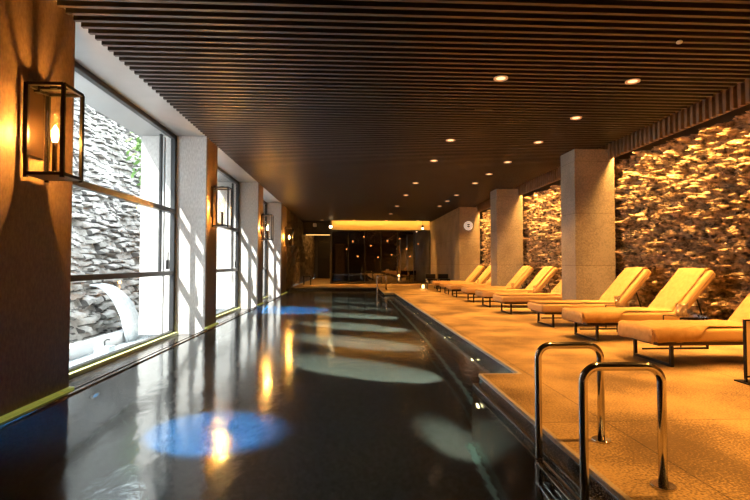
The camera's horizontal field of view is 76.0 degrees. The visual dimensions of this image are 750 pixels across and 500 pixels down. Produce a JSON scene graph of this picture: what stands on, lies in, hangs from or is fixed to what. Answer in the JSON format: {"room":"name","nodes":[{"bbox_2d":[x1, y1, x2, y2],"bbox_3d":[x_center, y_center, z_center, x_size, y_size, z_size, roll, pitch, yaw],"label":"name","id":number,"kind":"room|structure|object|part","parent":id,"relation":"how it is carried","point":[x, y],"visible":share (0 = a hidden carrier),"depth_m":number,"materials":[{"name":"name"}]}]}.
{"room":"spa","nodes":[
{"label":"spa","id":0,"kind":"room"},
{"bbox_2d":[0,0,74,416],"bbox_3d":[-3.341,-0.450,2.764,1.172,3.600,3.440,0,-2,-3],"label":"wall","id":1,"kind":"structure","parent":0,"point":[37,37],"depth_m":3.96,"materials":[{"name":"paint"}]},
{"bbox_2d":[22,81,84,182],"bbox_3d":[-2.656,-0.975,3.957,0.344,0.800,0.297,0,-2,-3],"label":"wall lantern","id":2,"kind":"object","parent":1,"relation":"attached to","point":[35,92],"visible":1,"depth_m":3.94,"materials":[{"name":"brown metal"}]},
{"bbox_3d":[-2.638,-0.597,3.947,0.280,0.008,0.270,0,-2,-3],"label":"plate","id":3,"kind":"part","parent":2,"relation":"part of","materials":[{"name":"black metal"}]},
{"bbox_3d":[-2.638,-0.958,3.958,0.052,0.145,0.052,0,-2,-3],"label":"bulb","id":4,"kind":"part","parent":2,"relation":"part of","materials":[{"name":"white glass"}]},
{"bbox_2d":[55,0,280,202],"bbox_3d":[-3.610,-2.118,8.339,1.350,0.060,22.900,0,-2,-3],"label":"beam","id":5,"kind":"structure","parent":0,"point":[90,54],"depth_m":6.84,"materials":[{"name":"paint"}]},
{"bbox_2d":[139,136,217,334],"bbox_3d":[-3.668,-0.267,9.033,1.172,3.600,0.700,0,-2,-3],"label":"pillar","id":6,"kind":"structure","parent":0,"point":[197,156],"depth_m":8.69,"materials":[{"name":"paint"}]},
{"bbox_3d":[-3.089,-0.326,9.065,0.013,3.480,0.692,0,-2,-3],"label":"panel","id":7,"kind":"part","parent":6,"relation":"part of","materials":[{"name":"brown wood"}]},
{"bbox_2d":[211,186,231,227],"bbox_3d":[-2.926,-0.824,9.138,0.344,0.800,0.297,0,-2,-3],"label":"wall lantern","id":8,"kind":"object","parent":6,"relation":"attached to","point":[214,190],"visible":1,"depth_m":9.07,"materials":[{"name":"brown metal"}]},
{"bbox_2d":[216,182,262,308],"bbox_3d":[-3.927,-0.122,13.999,1.172,3.600,0.750,0,-2,-3],"label":"pillar","id":9,"kind":"structure","parent":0,"point":[250,294],"depth_m":13.63,"materials":[{"name":"paint"}]},
{"bbox_3d":[-3.348,-0.181,14.031,0.013,3.480,0.742,0,-2,-3],"label":"panel","id":10,"kind":"part","parent":9,"relation":"part of","materials":[{"name":"brown wood"}]},
{"bbox_2d":[261,213,273,240],"bbox_3d":[-3.188,-0.677,14.179,0.344,0.800,0.297,0,-2,-3],"label":"wall lantern","id":11,"kind":"object","parent":9,"relation":"attached to","point":[262,214],"visible":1,"depth_m":14.06,"materials":[{"name":"brown metal"}]},
{"bbox_2d":[263,203,286,297],"bbox_3d":[-4.185,0.023,18.965,1.172,3.600,1.500,0,-2,-3],"label":"pillar","id":12,"kind":"structure","parent":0,"point":[276,249],"depth_m":18.25,"materials":[{"name":"paint"}]},
{"bbox_3d":[-3.607,-0.036,18.997,0.013,3.480,1.492,0,-2,-3],"label":"panel","id":13,"kind":"part","parent":12,"relation":"part of","materials":[{"name":"brown wood"}]},
{"bbox_2d":[284,227,293,246],"bbox_3d":[-3.451,-0.530,19.220,0.344,0.800,0.297,0,-2,-3],"label":"wall lantern","id":14,"kind":"object","parent":12,"relation":"attached to","point":[285,228],"visible":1,"depth_m":19.10,"materials":[{"name":"brown metal"}]},
{"bbox_2d":[286,210,314,288],"bbox_3d":[-4.205,0.160,27.776,0.408,3.400,16.100,0,-2,-3],"label":"wall","id":15,"kind":"structure","parent":0,"point":[300,257],"depth_m":24.84,"materials":[{"name":"stone"}]},
{"bbox_2d":[0,292,286,422],"bbox_3d":[-3.135,1.478,10.362,0.060,0.070,18.700,0,-2,-3],"label":"baseboard","id":16,"kind":"structure","parent":15,"relation":"attached to","point":[30,406],"depth_m":3.97,"materials":[{"name":"yellow"}]},
{"bbox_2d":[0,290,293,428],"bbox_3d":[-3.010,1.469,9.117,0.090,0.095,24.600,0,-2,-3],"label":"trim","id":17,"kind":"structure","parent":15,"relation":"attached to","point":[58,399],"depth_m":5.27,"materials":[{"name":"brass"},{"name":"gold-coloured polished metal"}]},
{"bbox_2d":[294,287,631,499],"bbox_3d":[-0.870,2.161,10.110,4.520,1.569,23.400,0,-2,-3],"label":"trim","id":18,"kind":"structure","parent":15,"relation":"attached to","point":[564,464],"depth_m":3.38,"materials":[{"name":"black stone"}]},
{"bbox_2d":[314,235,329,277],"bbox_3d":[-3.954,0.348,35.948,2.240,3.500,0.200,0,-2,-3],"label":"wall","id":19,"kind":"structure","parent":0,"point":[317,238],"depth_m":35.84,"materials":[{"name":"brown wood"}]},
{"bbox_2d":[318,241,329,277],"bbox_3d":[-3.597,0.719,35.806,1.340,2.750,0.100,0,-2,-3],"label":"door","id":20,"kind":"structure","parent":19,"relation":"in","point":[323,246],"depth_m":35.74,"materials":[{"name":"brown wood"}]},
{"bbox_2d":[330,221,331,283],"bbox_3d":[-2.607,0.229,30.662,0.100,3.430,10.500,0,-2,-3],"label":"wall","id":21,"kind":"structure","parent":0,"point":[330,221],"depth_m":25.42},
{"bbox_2d":[303,222,329,234],"bbox_3d":[-3.282,-1.227,27.414,1.590,0.710,0.200,0,-2,-3],"label":"trim","id":22,"kind":"structure","parent":21,"relation":"attached to","point":[322,228],"depth_m":27.31,"materials":[{"name":"brown wood"}]},
{"bbox_2d":[332,221,429,229],"bbox_3d":[0.327,-1.347,25.702,5.240,0.570,0.200,0,-2,-3],"label":"wall","id":23,"kind":"structure","parent":0,"point":[336,225],"depth_m":25.60,"materials":[{"name":"beige paint"}]},
{"bbox_2d":[331,230,430,283],"bbox_3d":[0.331,0.366,25.582,5.280,2.860,0.060,0,-2,-3],"label":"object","id":24,"kind":"structure","parent":23,"relation":"in","point":[358,256],"depth_m":25.58,"materials":[{"name":"black glass"}]},
{"bbox_3d":[-1.850,0.367,25.468,0.833,2.750,0.010,0,-2,-3],"label":"pane","id":25,"kind":"part","parent":24,"relation":"part of","materials":[{"name":"clear glass"}]},
{"bbox_3d":[-0.978,0.369,25.514,0.833,2.750,0.010,0,-2,-3],"label":"pane","id":26,"kind":"part","parent":24,"relation":"part of","materials":[{"name":"clear glass"}]},
{"bbox_3d":[-0.105,0.370,25.559,0.833,2.750,0.010,0,-2,-3],"label":"pane","id":27,"kind":"part","parent":24,"relation":"part of","materials":[{"name":"clear glass"}]},
{"bbox_3d":[0.767,0.371,25.605,0.833,2.750,0.010,0,-2,-3],"label":"pane","id":28,"kind":"part","parent":24,"relation":"part of","materials":[{"name":"clear glass"}]},
{"bbox_3d":[1.639,0.373,25.650,0.833,2.750,0.010,0,-2,-3],"label":"pane","id":29,"kind":"part","parent":24,"relation":"part of","materials":[{"name":"clear glass"}]},
{"bbox_3d":[2.511,0.374,25.695,0.833,2.750,0.010,0,-2,-3],"label":"pane","id":30,"kind":"part","parent":24,"relation":"part of","materials":[{"name":"clear glass"}]},
{"bbox_2d":[57,0,749,221],"bbox_3d":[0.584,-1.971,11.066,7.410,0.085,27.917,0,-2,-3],"label":"ceiling","id":31,"kind":"structure","parent":0,"point":[336,109],"depth_m":5.83,"materials":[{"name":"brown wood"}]},
{"bbox_2d":[494,75,507,81],"bbox_3d":[1.523,-2.076,5.810,0.170,0.013,0.170,0,-2,-3],"label":"recessed light","id":32,"kind":"object","parent":31,"relation":"in","point":[500,78],"visible":1,"depth_m":5.82,"materials":[{"name":"beige"}]},
{"bbox_2d":[570,116,581,119],"bbox_3d":[3.094,-2.030,7.383,0.170,0.013,0.170,0,-2,-3],"label":"recessed light","id":33,"kind":"object","parent":31,"relation":"in","point":[574,117],"visible":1,"depth_m":7.39,"materials":[{"name":"beige"}]},
{"bbox_2d":[625,78,640,84],"bbox_3d":[3.171,-2.073,5.906,0.170,0.013,0.170,0,-2,-3],"label":"recessed light","id":34,"kind":"object","parent":31,"relation":"in","point":[635,80],"visible":1,"depth_m":5.91,"materials":[{"name":"beige"}]},
{"bbox_2d":[430,207,479,283],"bbox_3d":[3.555,0.051,22.323,0.820,3.300,6.800,0,-2,-3],"label":"stone wall","id":35,"kind":"structure","parent":0,"point":[454,249],"depth_m":19.59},
{"bbox_2d":[464,221,472,229],"bbox_3d":[3.683,-0.959,18.927,0.360,0.360,0.051,0,-2,-3],"label":"wall sign","id":36,"kind":"object","parent":35,"relation":"attached to","point":[468,225],"visible":1,"depth_m":18.91,"materials":[{"name":"white"}]},
{"bbox_2d":[476,79,749,211],"bbox_3d":[4.645,-1.969,8.313,0.075,0.320,22.000,0,-2,-3],"label":"trim","id":37,"kind":"structure","parent":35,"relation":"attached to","point":[738,96],"depth_m":7.56,"materials":[{"name":"brown wood"}]},
{"bbox_2d":[293,278,749,499],"bbox_3d":[0.285,1.574,16.599,8.900,0.080,39.200,0,-2,-3],"label":"floor","id":38,"kind":"structure","parent":0,"point":[708,411],"depth_m":3.83,"materials":[{"name":"stone"}]},
{"bbox_2d":[303,276,311,284],"bbox_3d":[-3.416,1.526,24.221,0.400,0.460,0.400,0,-2,-3],"label":"stool","id":39,"kind":"object","parent":38,"relation":"on","point":[303,276],"visible":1,"depth_m":24.04,"materials":[{"name":"black metal"}]},
{"bbox_2d":[376,275,386,292],"bbox_3d":[0.281,1.932,19.699,0.465,1.785,0.710,0,-2,-1],"label":"pool ladder","id":40,"kind":"object","parent":38,"relation":"on","point":[377,275],"visible":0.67,"depth_m":19.42,"materials":[{"name":"silver metal"}]},
{"bbox_2d":[425,274,436,288],"bbox_3d":[2.390,1.336,20.422,0.440,0.620,0.440,0,-2,-3],"label":"chair","id":41,"kind":"object","parent":38,"relation":"on","point":[427,276],"visible":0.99,"depth_m":20.60,"materials":[{"name":"black metal"}]},
{"bbox_3d":[2.380,1.132,20.627,0.440,0.200,0.040,0,-2,-3],"label":"backrest","id":42,"kind":"part","parent":41,"relation":"part of","materials":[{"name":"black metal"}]},
{"bbox_2d":[438,274,449,287],"bbox_3d":[2.939,1.337,20.450,0.440,0.620,0.440,0,-2,-3],"label":"chair","id":43,"kind":"object","parent":38,"relation":"on","point":[440,276],"visible":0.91,"depth_m":20.63,"materials":[{"name":"black metal"}]},
{"bbox_3d":[2.929,1.132,20.656,0.440,0.200,0.040,0,-2,-3],"label":"backrest","id":44,"kind":"part","parent":43,"relation":"part of","materials":[{"name":"black metal"}]},
{"bbox_2d":[432,266,484,291],"bbox_3d":[3.185,1.098,18.213,1.950,0.966,0.675,0,-2,-3],"label":"sun lounger","id":45,"kind":"object","parent":38,"relation":"on","point":[482,268],"visible":0.47,"depth_m":17.93,"materials":[{"name":"fabric"}]},
{"bbox_3d":[2.901,1.266,18.196,1.380,0.130,0.670,0,-2,-3],"label":"mattress","id":46,"kind":"part","parent":45,"relation":"part of","materials":[{"name":"fabric"}]},
{"bbox_2d":[434,266,480,281],"bbox_3d":[3.168,0.889,18.221,1.878,0.606,0.542,0,-2,-3],"label":"towel","id":47,"kind":"object","parent":45,"relation":"on","point":[468,279],"visible":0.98,"depth_m":18.12,"materials":[{"name":"fabric"}]},
{"bbox_2d":[466,266,484,281],"bbox_3d":[3.793,0.962,18.252,0.120,0.850,0.670,41,-3,-1],"label":"cushion","id":48,"kind":"object","parent":45,"relation":"on","point":[482,268],"depth_m":17.93,"materials":[{"name":"fabric"}]},
{"bbox_2d":[439,269,490,294],"bbox_3d":[3.289,1.060,16.888,1.950,0.966,0.675,0,-2,-3],"label":"sun lounger","id":49,"kind":"object","parent":38,"relation":"on","point":[443,285],"visible":0.29,"depth_m":16.59,"materials":[{"name":"fabric"}]},
{"bbox_3d":[3.004,1.227,16.870,1.380,0.130,0.670,0,-2,-3],"label":"mattress","id":50,"kind":"part","parent":49,"relation":"part of","materials":[{"name":"fabric"}]},
{"bbox_2d":[440,266,490,282],"bbox_3d":[3.271,0.851,16.895,1.878,0.606,0.542,0,-2,-3],"label":"towel","id":51,"kind":"object","parent":49,"relation":"on","point":[487,270],"visible":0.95,"depth_m":16.84,"materials":[{"name":"fabric"}]},
{"bbox_2d":[480,269,490,282],"bbox_3d":[3.896,0.923,16.926,0.120,0.850,0.670,41,-3,-1],"label":"cushion","id":52,"kind":"object","parent":49,"relation":"on","point":[488,274],"depth_m":16.59,"materials":[{"name":"fabric"}]},
{"bbox_2d":[446,284,490,296],"bbox_3d":[3.327,1.019,15.488,1.950,0.966,0.675,0,-2,-3],"label":"sun lounger","id":53,"kind":"object","parent":38,"relation":"on","point":[450,287],"visible":0.36,"depth_m":15.14,"materials":[{"name":"fabric"}]},
{"bbox_3d":[3.042,1.186,15.471,1.380,0.130,0.670,0,-2,-3],"label":"mattress","id":54,"kind":"part","parent":53,"relation":"part of","materials":[{"name":"fabric"}]},
{"bbox_2d":[449,277,490,284],"bbox_3d":[3.310,0.810,15.496,1.878,0.606,0.542,0,-2,-3],"label":"towel","id":55,"kind":"object","parent":53,"relation":"on","point":[488,282],"visible":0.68,"depth_m":15.23,"materials":[{"name":"fabric"}]},
{"bbox_2d":[461,267,533,301],"bbox_3d":[3.456,0.961,13.493,1.950,0.966,0.675,0,-2,-3],"label":"sun lounger","id":56,"kind":"object","parent":38,"relation":"on","point":[469,291],"visible":0.43,"depth_m":13.20,"materials":[{"name":"fabric"}]},
{"bbox_3d":[3.171,1.128,13.476,1.380,0.130,0.670,0,-2,-3],"label":"mattress","id":57,"kind":"part","parent":56,"relation":"part of","materials":[{"name":"fabric"}]},
{"bbox_2d":[464,266,532,287],"bbox_3d":[3.439,0.752,13.501,1.878,0.606,0.542,0,-2,-3],"label":"towel","id":58,"kind":"object","parent":56,"relation":"on","point":[523,269],"visible":1,"depth_m":13.46,"materials":[{"name":"fabric"}]},
{"bbox_2d":[513,267,533,287],"bbox_3d":[4.064,0.825,13.531,0.120,0.850,0.670,41,-3,-1],"label":"cushion","id":59,"kind":"object","parent":56,"relation":"on","point":[530,269],"depth_m":13.21,"materials":[{"name":"fabric"}]},
{"bbox_2d":[490,189,522,287],"bbox_3d":[4.014,-0.173,14.650,0.800,3.300,0.620,0,-2,-3],"label":"column","id":60,"kind":"structure","parent":38,"relation":"on","point":[506,205],"depth_m":14.36,"materials":[{"name":"stone"}]},
{"bbox_2d":[475,267,557,306],"bbox_3d":[3.544,0.917,11.996,1.950,0.966,0.675,0,-2,-3],"label":"sun lounger","id":61,"kind":"object","parent":38,"relation":"on","point":[482,294],"visible":0.46,"depth_m":11.70,"materials":[{"name":"fabric"}]},
{"bbox_3d":[3.259,1.085,11.979,1.380,0.130,0.670,0,-2,-3],"label":"mattress","id":62,"kind":"part","parent":61,"relation":"part of","materials":[{"name":"fabric"}]},
{"bbox_2d":[476,266,555,290],"bbox_3d":[3.527,0.708,12.004,1.878,0.606,0.542,0,-2,-3],"label":"towel","id":63,"kind":"object","parent":61,"relation":"on","point":[545,269],"visible":0.99,"depth_m":12.01,"materials":[{"name":"fabric"}]},
{"bbox_2d":[534,267,557,290],"bbox_3d":[4.152,0.781,12.034,0.120,0.850,0.670,41,-3,-1],"label":"cushion","id":64,"kind":"object","parent":61,"relation":"on","point":[552,272],"depth_m":11.71,"materials":[{"name":"fabric"}]},
{"bbox_2d":[493,294,561,313],"bbox_3d":[3.597,0.870,10.378,1.950,0.966,0.675,0,-2,-3],"label":"sun lounger","id":65,"kind":"object","parent":38,"relation":"on","point":[503,299],"visible":0.49,"depth_m":10.04,"materials":[{"name":"fabric"}]},
{"bbox_3d":[3.627,1.120,10.374,1.890,0.035,0.630,0,-2,-3],"label":"frame","id":66,"kind":"part","parent":65,"relation":"part of","materials":[{"name":"brown metal"}]},
{"bbox_3d":[3.312,1.037,10.360,1.380,0.130,0.670,0,-2,-3],"label":"mattress","id":67,"kind":"part","parent":65,"relation":"part of","materials":[{"name":"fabric"}]},
{"bbox_2d":[494,279,561,294],"bbox_3d":[3.579,0.661,10.385,1.878,0.606,0.542,0,-2,-3],"label":"towel","id":68,"kind":"object","parent":65,"relation":"on","point":[557,290],"visible":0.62,"depth_m":10.46,"materials":[{"name":"fabric"}]},
{"bbox_2d":[528,291,547,292],"bbox_3d":[3.801,1.175,11.203,0.380,0.405,0.360,0,-2,-3],"label":"side table","id":69,"kind":"object","parent":38,"relation":"on","point":[529,291],"visible":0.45,"depth_m":11.19,"materials":[{"name":"black metal"}]},
{"bbox_2d":[560,149,615,299],"bbox_3d":[4.274,-0.319,9.659,0.800,3.300,0.620,0,-2,-3],"label":"column","id":70,"kind":"structure","parent":38,"relation":"on","point":[587,175],"depth_m":9.37,"materials":[{"name":"stone"}]},
{"bbox_2d":[527,269,650,327],"bbox_3d":[3.710,0.810,8.312,1.950,0.966,0.675,0,-2,-3],"label":"sun lounger","id":71,"kind":"object","parent":38,"relation":"on","point":[543,308],"visible":0.55,"depth_m":8.02,"materials":[{"name":"fabric"}]},
{"bbox_3d":[3.740,1.060,8.308,1.890,0.035,0.630,0,-2,-3],"label":"frame","id":72,"kind":"part","parent":71,"relation":"part of","materials":[{"name":"brown metal"}]},
{"bbox_3d":[3.425,0.977,8.294,1.380,0.130,0.670,0,-2,-3],"label":"mattress","id":73,"kind":"part","parent":71,"relation":"part of","materials":[{"name":"fabric"}]},
{"bbox_2d":[529,267,648,303],"bbox_3d":[3.693,0.601,8.319,1.878,0.606,0.542,0,-2,-3],"label":"towel","id":74,"kind":"object","parent":71,"relation":"on","point":[622,282],"visible":0.99,"depth_m":8.30,"materials":[{"name":"fabric"}]},
{"bbox_2d":[613,269,650,303],"bbox_3d":[4.318,0.673,8.350,0.120,0.850,0.670,41,-3,-1],"label":"cushion","id":75,"kind":"object","parent":71,"relation":"on","point":[644,274],"depth_m":8.03,"materials":[{"name":"fabric"}]},
{"bbox_2d":[534,342,676,499],"bbox_3d":[1.175,1.432,2.544,0.465,1.785,0.700,0,-2,-1],"label":"pool ladder","id":76,"kind":"object","parent":38,"relation":"on","point":[662,483],"visible":0.94,"depth_m":2.27,"materials":[{"name":"silver metal"}]},
{"bbox_3d":[1.158,1.441,2.839,0.416,1.785,0.041,0,-2,-1],"label":"handrail","id":77,"kind":"part","parent":76,"relation":"part of","materials":[{"name":"silver metal"}]},
{"bbox_3d":[1.171,1.423,2.249,0.416,1.785,0.041,0,-2,-1],"label":"handrail","id":78,"kind":"part","parent":76,"relation":"part of","materials":[{"name":"silver metal"}]},
{"bbox_2d":[605,304,638,331],"bbox_3d":[3.908,1.070,7.606,0.380,0.405,0.360,0,-2,-3],"label":"side table","id":79,"kind":"object","parent":38,"relation":"on","point":[615,305],"visible":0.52,"depth_m":7.46,"materials":[{"name":"black metal"}]},
{"bbox_2d":[568,270,715,340],"bbox_3d":[3.778,0.768,6.884,1.950,0.966,0.675,0,-2,-3],"label":"sun lounger","id":80,"kind":"object","parent":38,"relation":"on","point":[707,276],"visible":0.44,"depth_m":6.59,"materials":[{"name":"fabric"}]},
{"bbox_3d":[3.493,0.935,6.867,1.380,0.130,0.670,0,-2,-3],"label":"mattress","id":81,"kind":"part","parent":80,"relation":"part of","materials":[{"name":"fabric"}]},
{"bbox_3d":[3.808,1.018,6.880,1.890,0.035,0.630,0,-2,-3],"label":"frame","id":82,"kind":"part","parent":80,"relation":"part of","materials":[{"name":"brown metal"}]},
{"bbox_2d":[562,268,713,323],"bbox_3d":[3.736,0.633,6.830,1.934,0.754,0.656,0,-2,-3],"label":"towel","id":83,"kind":"object","parent":80,"relation":"on","point":[683,280],"visible":1,"depth_m":6.80,"materials":[{"name":"fabric"}]},
{"bbox_2d":[649,270,715,312],"bbox_3d":[4.385,0.632,6.922,0.120,0.850,0.670,41,-3,-1],"label":"cushion","id":84,"kind":"object","parent":80,"relation":"on","point":[705,279],"depth_m":6.60,"materials":[{"name":"fabric"}]},
{"bbox_2d":[661,313,708,346],"bbox_3d":[3.928,1.025,6.085,0.380,0.405,0.360,0,-2,-3],"label":"side table","id":85,"kind":"object","parent":38,"relation":"on","point":[688,316],"visible":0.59,"depth_m":6.04,"materials":[{"name":"black metal"}]},
{"bbox_3d":[3.936,1.028,5.925,0.352,0.390,0.012,0,-2,-3],"label":"leg frame","id":86,"kind":"part","parent":85,"relation":"part of","materials":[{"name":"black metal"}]},
{"bbox_2d":[627,295,747,366],"bbox_3d":[3.786,0.721,5.263,1.950,0.966,0.675,0,-2,-3],"label":"sun lounger","id":87,"kind":"object","parent":38,"relation":"on","point":[712,335],"visible":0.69,"depth_m":4.92,"materials":[{"name":"fabric"}]},
{"bbox_2d":[618,293,749,343],"bbox_3d":[3.745,0.586,5.209,1.934,0.754,0.656,0,-2,-3],"label":"towel","id":88,"kind":"object","parent":87,"relation":"on","point":[679,331],"visible":0.96,"depth_m":5.09,"materials":[{"name":"fabric"}]},
{"bbox_3d":[3.816,0.971,5.260,1.890,0.035,0.630,0,-2,-3],"label":"frame","id":89,"kind":"part","parent":87,"relation":"part of","materials":[{"name":"brown metal"}]},
{"bbox_3d":[3.502,0.888,5.245,1.380,0.130,0.670,0,-2,-3],"label":"mattress","id":90,"kind":"part","parent":87,"relation":"part of","materials":[{"name":"fabric"}]},
{"bbox_2d":[734,319,749,384],"bbox_3d":[3.442,0.894,4.250,0.420,0.560,0.180,0,-2,-3],"label":"sign stand","id":91,"kind":"object","parent":38,"relation":"on","point":[746,322],"visible":1,"depth_m":4.24,"materials":[{"name":"black metal"}]},
{"bbox_3d":[3.442,0.888,4.251,0.360,0.548,0.024,0,-2,-3],"label":"frame","id":92,"kind":"part","parent":91,"relation":"part of","materials":[{"name":"black metal"}]},
{"bbox_3d":[3.442,0.869,4.251,0.330,0.480,0.008,0,-2,-3],"label":"panel","id":93,"kind":"part","parent":91,"relation":"part of","materials":[{"name":"beige"}]},
{"bbox_3d":[-0.862,2.244,10.048,4.570,1.600,23.520,0,-2,-3],"label":"basin","id":94,"kind":"object","parent":38,"relation":"in","visible":0},
{"bbox_2d":[69,298,272,387],"bbox_3d":[-3.555,1.690,11.306,0.680,0.180,13.760,0,-2,-3],"label":"window sill","id":95,"kind":"structure","parent":94,"relation":"attached to","point":[90,375],"depth_m":6.45,"materials":[{"name":"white stone"}]},
{"bbox_2d":[69,61,176,372],"bbox_3d":[-3.539,-0.338,6.583,0.125,3.600,4.210,0,-2,-3],"label":"window","id":96,"kind":"structure","parent":95,"relation":"on","point":[161,208],"depth_m":8.05,"materials":[{"name":"grey metal"}]},
{"bbox_3d":[-3.668,-0.264,8.292,0.045,3.390,0.060,0,-2,-3],"label":"shutter post","id":97,"kind":"part","parent":96,"relation":"part of","materials":[{"name":"paint"}]},
{"bbox_3d":[-3.587,0.182,8.303,0.040,0.300,0.060,0,-2,-3],"label":"handle","id":98,"kind":"part","parent":96,"relation":"part of","materials":[{"name":"black metal"}]},
{"bbox_2d":[69,296,267,378],"bbox_3d":[-3.710,1.575,11.301,0.050,0.050,13.760,0,-2,-3],"label":"trim","id":99,"kind":"structure","parent":95,"relation":"on","point":[75,373],"depth_m":6.61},
{"bbox_2d":[216,166,238,315],"bbox_3d":[-3.795,-0.195,11.504,0.125,3.600,4.250,0,-2,-3],"label":"window","id":100,"kind":"structure","parent":95,"relation":"on","point":[236,269],"depth_m":13.24,"materials":[{"name":"grey metal"}]},
{"bbox_3d":[-3.925,-0.119,13.233,0.045,3.390,0.060,0,-2,-3],"label":"shutter post","id":101,"kind":"part","parent":100,"relation":"part of","materials":[{"name":"paint"}]},
{"bbox_2d":[263,200,266,297],"bbox_3d":[-4.045,-0.055,16.295,0.125,3.600,3.850,0,-2,-3],"label":"window","id":102,"kind":"structure","parent":95,"relation":"on","point":[264,202],"depth_m":18.14,"materials":[{"name":"grey metal"}]},
{"bbox_2d":[0,290,579,499],"bbox_3d":[-0.951,2.200,9.934,4.140,1.480,23.160,0,-2,-3],"label":"pool water","id":103,"kind":"object","parent":94,"relation":"in","point":[301,394],"visible":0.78,"depth_m":3.59,"materials":[{"name":"black liquid"}]},
{"bbox_2d":[480,110,749,319],"bbox_3d":[4.753,-0.140,12.373,0.707,3.100,13.801,0,-2,-3],"label":"wall","id":104,"kind":"structure","parent":0,"point":[657,190],"depth_m":7.84,"materials":[{"name":"beige stone"}]},
{"bbox_2d":[480,104,749,296],"bbox_3d":[4.928,-0.241,14.038,0.260,3.600,33.500,0,-2,-3],"label":"wall","id":105,"kind":"structure","parent":0,"point":[727,117],"depth_m":8.21,"materials":[{"name":"black paint"}]},
{"label":"outside","id":106,"kind":"structure","parent":0,"visible":0},
{"bbox_3d":[-4.696,2.111,13.218,1.400,0.450,33.000,0,-2,-3],"label":"ground","id":107,"kind":"structure","parent":106,"visible":0},
{"bbox_2d":[69,98,141,343],"bbox_3d":[-7.042,-1.594,12.252,3.972,7.200,11.900,0,-2,-3],"label":"stone wall","id":108,"kind":"structure","parent":107,"relation":"on","point":[105,237],"depth_m":11.37,"materials":[{"name":"grey stone"}]},
{"bbox_2d":[126,132,141,184],"bbox_3d":[-7.040,-2.946,14.518,0.742,3.156,1.318,0,-2,-12],"label":"shrub","id":109,"kind":"object","parent":108,"relation":"attached to","point":[139,141],"visible":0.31,"depth_m":14.26,"materials":[{"name":"green plant"}]},
{"bbox_2d":[69,309,216,359],"bbox_3d":[-4.844,1.669,9.717,0.220,0.230,14.000,0,-2,-3],"label":"kerb","id":110,"kind":"object","parent":107,"relation":"on","point":[84,347],"depth_m":7.94,"materials":[{"name":"white"}]},
{"bbox_2d":[69,309,225,366],"bbox_3d":[-4.524,1.759,9.731,0.420,0.050,14.000,0,-2,-3],"label":"pond water","id":111,"kind":"structure","parent":107,"relation":"on","point":[81,359],"depth_m":8.19,"materials":[{"name":"white liquid"}]},
{"bbox_2d":[94,339,114,354],"bbox_3d":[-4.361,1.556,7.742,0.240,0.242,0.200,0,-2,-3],"label":"box","id":112,"kind":"object","parent":111,"relation":"in","point":[101,349],"visible":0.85,"depth_m":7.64,"materials":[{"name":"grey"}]},
{"bbox_3d":[-4.361,1.611,7.740,0.240,0.130,0.200,0,-2,-3],"label":"casing","id":113,"kind":"part","parent":112,"relation":"part of","materials":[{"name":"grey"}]},
{"bbox_2d":[89,283,144,341],"bbox_3d":[-5.000,1.188,9.284,0.791,1.075,0.774,0,-2,-3],"label":"cascade","id":114,"kind":"object","parent":111,"relation":"in","point":[129,316],"visible":0.97,"depth_m":9.20,"materials":[{"name":"liquid"}]}
]}

